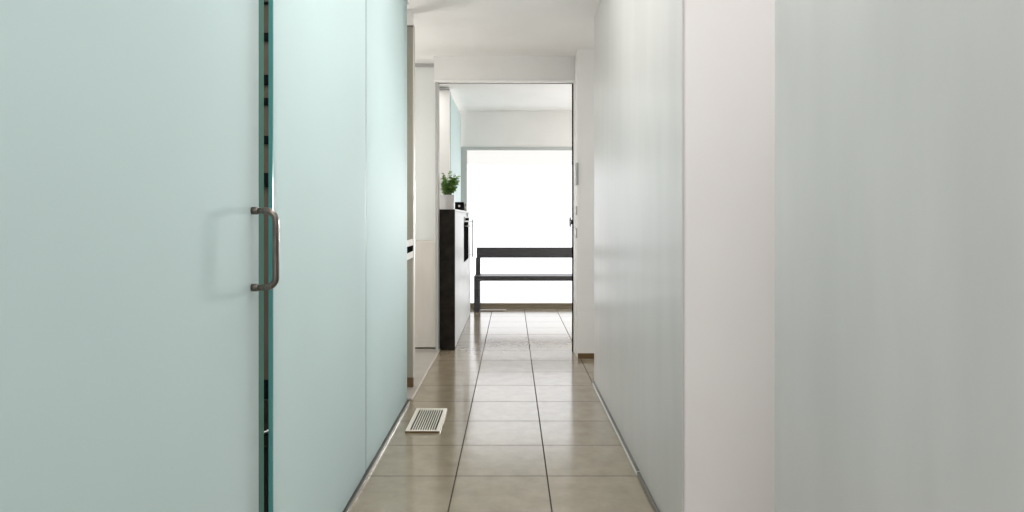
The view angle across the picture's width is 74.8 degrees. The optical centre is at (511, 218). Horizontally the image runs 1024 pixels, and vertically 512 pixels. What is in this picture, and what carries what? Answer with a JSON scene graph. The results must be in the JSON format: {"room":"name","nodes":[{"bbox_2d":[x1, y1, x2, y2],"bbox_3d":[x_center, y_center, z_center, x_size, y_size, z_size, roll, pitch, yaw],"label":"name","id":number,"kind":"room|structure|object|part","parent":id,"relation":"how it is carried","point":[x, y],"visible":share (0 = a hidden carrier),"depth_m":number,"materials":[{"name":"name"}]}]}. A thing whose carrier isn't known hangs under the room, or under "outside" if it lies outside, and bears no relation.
{"room":"hallway","nodes":[
{"label":"hallway","id":0,"kind":"room"},
{"bbox_2d":[407,349,439,399],"bbox_3d":[-1.540,1.144,5.070,1.821,0.012,1.640,0,0,0],"label":"platform","id":1,"kind":"object","parent":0,"point":[424,358],"visible":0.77,"depth_m":5.18,"materials":[{"name":"beige tile"}]},
{"bbox_2d":[407,12,414,386],"bbox_3d":[-0.722,-0.130,4.558,0.117,2.540,0.055,0,0,0],"label":"pillar","id":2,"kind":"structure","parent":1,"relation":"on","point":[410,15],"depth_m":4.54,"materials":[{"name":"beige paint"}]},
{"bbox_2d":[439,89,449,208],"bbox_3d":[-1.132,-0.115,7.145,0.936,2.530,0.110,0,0,0],"label":"wall","id":3,"kind":"structure","parent":0,"point":[444,94],"depth_m":7.10,"materials":[{"name":"white paint"}]},
{"bbox_2d":[349,308,653,511],"bbox_3d":[0.200,1.175,3.425,5.600,0.050,10.850,0,0,0],"label":"floor","id":4,"kind":"structure","parent":0,"point":[526,427],"depth_m":3.54,"materials":[{"name":"tile"}]},
{"bbox_2d":[264,0,268,511],"bbox_3d":[-1.020,-0.075,2.680,0.600,2.450,1.160,0,0,0],"label":"door frame","id":5,"kind":"structure","parent":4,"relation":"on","point":[266,2],"depth_m":3.24,"materials":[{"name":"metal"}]},
{"bbox_2d":[343,401,409,511],"bbox_3d":[-0.661,1.143,2.195,0.042,0.014,3.990,0,0,0],"label":"baseboard","id":6,"kind":"structure","parent":4,"relation":"on","point":[351,501],"depth_m":3.13,"materials":[{"name":"silver metal"}]},
{"bbox_2d":[0,0,278,511],"bbox_3d":[-0.627,-0.104,0.986,0.080,2.476,1.572,0,0,0],"label":"door","id":7,"kind":"structure","parent":6,"relation":"on","point":[132,209],"depth_m":1.16,"materials":[{"name":"teal"}]},
{"bbox_3d":[-0.621,0.076,1.690,0.068,0.211,0.017,0,0,0],"label":"pull handle","id":8,"kind":"part","parent":7,"relation":"part of","materials":[{"name":"silver metal"}]},
{"bbox_2d":[269,0,365,511],"bbox_3d":[-0.662,-0.104,2.420,0.011,2.476,1.168,0,0,0],"label":"glass panel","id":9,"kind":"object","parent":6,"relation":"on","point":[317,48],"visible":1,"depth_m":2.26,"materials":[{"name":"teal glass"}]},
{"bbox_2d":[366,0,406,469],"bbox_3d":[-0.661,-0.104,3.597,0.011,2.476,1.182,0,0,0],"label":"glass panel","id":10,"kind":"object","parent":6,"relation":"on","point":[386,20],"visible":0.83,"depth_m":3.45,"materials":[{"name":"teal"}]},
{"bbox_2d":[415,240,434,347],"bbox_3d":[-1.333,0.665,6.125,1.335,0.950,0.450,0,0,0],"label":"base cabinet","id":11,"kind":"object","parent":4,"relation":"on","point":[424,249],"visible":0.02,"depth_m":5.90,"materials":[{"name":"laminate"}]},
{"bbox_2d":[415,63,434,239],"bbox_3d":[-1.334,-0.595,5.941,1.332,1.566,0.032,0,0,0],"label":"cabinet","id":12,"kind":"object","parent":11,"relation":"on","point":[424,72],"visible":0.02,"depth_m":5.94,"materials":[{"name":"white glass"}]},
{"bbox_3d":[-1.334,-1.361,5.941,1.332,0.033,0.032,0,0,0],"label":"rail","id":13,"kind":"part","parent":12,"relation":"part of","materials":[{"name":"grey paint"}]},
{"bbox_2d":[405,408,446,432],"bbox_3d":[-0.482,1.144,3.813,0.184,0.012,0.433,0,0,0],"label":"floor vent","id":14,"kind":"object","parent":4,"relation":"in","point":[423,420],"visible":1,"depth_m":3.79,"materials":[{"name":"beige metal"}]},
{"bbox_2d":[450,92,460,201],"bbox_3d":[-0.675,-0.107,7.938,0.030,2.515,1.475,0,0,0],"label":"glass wall","id":15,"kind":"structure","parent":4,"relation":"on","point":[455,116],"depth_m":7.85,"materials":[{"name":"teal glass"}]},
{"bbox_2d":[439,209,472,349],"bbox_3d":[-0.562,0.531,7.003,0.192,1.238,2.255,0,0,0],"label":"cabinet","id":16,"kind":"object","parent":4,"relation":"on","point":[454,273],"depth_m":5.88,"materials":[{"name":"white laminate"}]},
{"bbox_3d":[-0.571,0.532,5.895,0.138,1.235,0.040,0,0,0],"label":"panel","id":17,"kind":"part","parent":16,"relation":"part of","materials":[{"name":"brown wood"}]},
{"bbox_2d":[440,171,460,208],"bbox_3d":[-0.554,-0.259,5.979,0.187,0.342,0.232,0,0,0],"label":"potted plant","id":18,"kind":"object","parent":16,"relation":"on","point":[447,201],"visible":1,"depth_m":5.93,"materials":[{"name":"green plant"}]},
{"bbox_3d":[-0.574,-0.150,5.985,0.124,0.125,0.124,0,0,0],"label":"pot","id":19,"kind":"part","parent":18,"relation":"part of","materials":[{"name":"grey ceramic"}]},
{"bbox_2d":[455,202,463,209],"bbox_3d":[-0.553,-0.133,7.059,0.090,0.090,0.083,0,0,0],"label":"radio","id":20,"kind":"object","parent":16,"relation":"on","point":[458,205],"visible":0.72,"depth_m":7.02,"materials":[{"name":"black plastic"}]},
{"bbox_3d":[-0.514,0.541,6.476,0.016,1.210,1.119,0,0,0],"label":"panel","id":21,"kind":"part","parent":16,"relation":"part of","materials":[{"name":"white laminate"}]},
{"bbox_2d":[455,209,470,212],"bbox_3d":[-0.580,-0.078,7.022,0.156,0.020,2.215,0,0,0],"label":"countertop","id":22,"kind":"structure","parent":16,"relation":"on","point":[456,210],"depth_m":6.73,"materials":[{"name":"white paint"}]},
{"bbox_3d":[-0.514,0.803,7.370,0.016,0.686,0.660,0,0,0],"label":"panel","id":23,"kind":"part","parent":16,"relation":"part of","materials":[{"name":"white laminate"}]},
{"bbox_2d":[464,217,471,261],"bbox_3d":[-0.488,0.212,7.370,0.065,0.475,0.650,0,0,0],"label":"oven","id":24,"kind":"object","parent":16,"relation":"on","point":[466,219],"visible":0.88,"depth_m":7.20,"materials":[{"name":"black glass"}]},
{"bbox_3d":[-0.510,0.242,7.370,0.021,0.415,0.650,0,0,0],"label":"door","id":25,"kind":"part","parent":24,"relation":"part of","materials":[{"name":"black glass"}]},
{"bbox_3d":[-0.514,0.541,7.912,0.016,1.210,0.413,0,0,0],"label":"cabinet door","id":26,"kind":"part","parent":16,"relation":"part of","materials":[{"name":"white paint"}]},
{"bbox_3d":[-0.473,0.230,8.060,0.014,0.460,0.014,0,0,0],"label":"door handle","id":27,"kind":"part","parent":16,"relation":"part of","materials":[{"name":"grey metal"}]},
{"bbox_2d":[480,309,505,310],"bbox_3d":[-0.235,1.144,8.399,0.320,0.012,0.083,0,0,0],"label":"floor vent","id":28,"kind":"object","parent":4,"relation":"in","point":[481,309],"visible":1,"depth_m":8.36,"materials":[{"name":"white metal"}]},
{"bbox_2d":[474,247,571,311],"bbox_3d":[0.515,0.757,8.457,1.970,0.785,0.375,0,0,0],"label":"bench","id":29,"kind":"object","parent":4,"relation":"on","point":[482,252],"visible":0.51,"depth_m":8.60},
{"bbox_3d":[-0.438,0.958,8.310,0.065,0.385,0.060,0,0,0],"label":"leg","id":30,"kind":"part","parent":29,"relation":"part of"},
{"bbox_3d":[-0.435,0.602,8.607,0.060,0.207,0.045,0,0,0],"label":"post","id":31,"kind":"part","parent":29,"relation":"part of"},
{"bbox_3d":[-0.435,0.958,8.610,0.060,0.385,0.050,0,0,0],"label":"leg","id":32,"kind":"part","parent":29,"relation":"part of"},
{"bbox_3d":[0.515,0.735,8.455,1.970,0.060,0.370,0,0,0],"label":"seat","id":33,"kind":"part","parent":29,"relation":"part of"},
{"bbox_3d":[0.515,0.431,8.623,1.940,0.133,0.045,0,0,0],"label":"rail","id":34,"kind":"part","parent":29,"relation":"part of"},
{"bbox_2d":[407,0,600,110],"bbox_3d":[0.200,-1.425,3.425,5.600,0.050,10.850,0,0,0],"label":"ceiling","id":35,"kind":"structure","parent":0,"point":[442,27],"depth_m":5.14,"materials":[{"name":"paint"}]},
{"bbox_2d":[434,56,574,79],"bbox_3d":[0.464,-1.298,5.775,2.272,0.205,0.030,0,0,0],"label":"wall header","id":36,"kind":"structure","parent":0,"point":[445,67],"depth_m":5.76,"materials":[{"name":"white paint"}]},
{"bbox_2d":[434,80,574,352],"bbox_3d":[-0.036,-0.022,5.812,1.272,2.345,0.125,0,0,0],"label":"trim","id":37,"kind":"structure","parent":36,"relation":"attached to","point":[437,82],"depth_m":5.75,"materials":[{"name":"white paint"}]},
{"bbox_2d":[459,111,571,146],"bbox_3d":[0.275,-0.125,8.775,5.450,2.550,0.150,0,0,0],"label":"wall","id":38,"kind":"structure","parent":0,"point":[478,128],"depth_m":8.70,"materials":[{"name":"white paint"}]},
{"bbox_2d":[461,147,571,307],"bbox_3d":[0.968,0.107,8.720,3.264,2.085,0.160,0,0,0],"label":"window","id":39,"kind":"structure","parent":38,"relation":"in","point":[514,196],"depth_m":8.75,"materials":[{"name":"clear glass"},{"name":"dark metal frame"}]},
{"bbox_3d":[0.983,-0.800,8.750,3.134,0.190,0.020,0,0,0],"label":"pane","id":40,"kind":"part","parent":39,"relation":"part of","materials":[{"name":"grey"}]},
{"bbox_3d":[0.983,1.119,8.670,3.134,0.062,0.060,0,0,0],"label":"sill","id":41,"kind":"part","parent":39,"relation":"part of","materials":[{"name":"brown"}]},
{"bbox_2d":[575,49,593,357],"bbox_3d":[1.069,-0.125,5.625,1.061,2.550,0.190,0,0,0],"label":"wall","id":42,"kind":"structure","parent":0,"point":[584,58],"depth_m":5.53,"materials":[{"name":"white paint"}]},
{"bbox_2d":[575,163,578,184],"bbox_3d":[0.534,-0.373,5.569,0.020,0.182,0.103,0,0,-6],"label":"strike plate","id":43,"kind":"object","parent":42,"relation":"attached to","point":[576,164],"visible":1,"depth_m":5.52,"materials":[{"name":"grey paint"}]},
{"bbox_2d":[578,353,593,357],"bbox_3d":[1.071,1.129,5.530,1.057,0.042,0.016,0,0,0],"label":"baseboard","id":44,"kind":"structure","parent":42,"relation":"attached to","point":[580,355],"depth_m":5.52,"materials":[{"name":"brown wood"}]},
{"bbox_2d":[594,0,683,511],"bbox_3d":[0.645,-0.125,3.449,0.150,2.550,2.398,0,0,0],"label":"wall panel","id":45,"kind":"object","parent":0,"point":[639,44],"visible":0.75,"depth_m":2.93,"materials":[{"name":"grey laminate"}]},
{"bbox_2d":[592,381,659,511],"bbox_3d":[0.563,1.137,3.449,0.014,0.027,2.398,0,0,0],"label":"baseboard","id":46,"kind":"structure","parent":45,"relation":"attached to","point":[632,461],"depth_m":3.21,"materials":[{"name":"white paint"}]},
{"bbox_2d":[684,0,774,511],"bbox_3d":[1.790,-0.125,3.426,2.421,2.550,2.348,0,0,0],"label":"wall","id":47,"kind":"structure","parent":0,"point":[729,45],"depth_m":2.25,"materials":[{"name":"white paint"}]},
{"bbox_2d":[775,0,1023,511],"bbox_3d":[0.645,-0.125,-0.274,0.150,2.550,3.452,0,0,0],"label":"wall","id":48,"kind":"structure","parent":0,"point":[899,124],"depth_m":0.99,"materials":[{"name":"grey paint"}]}
]}

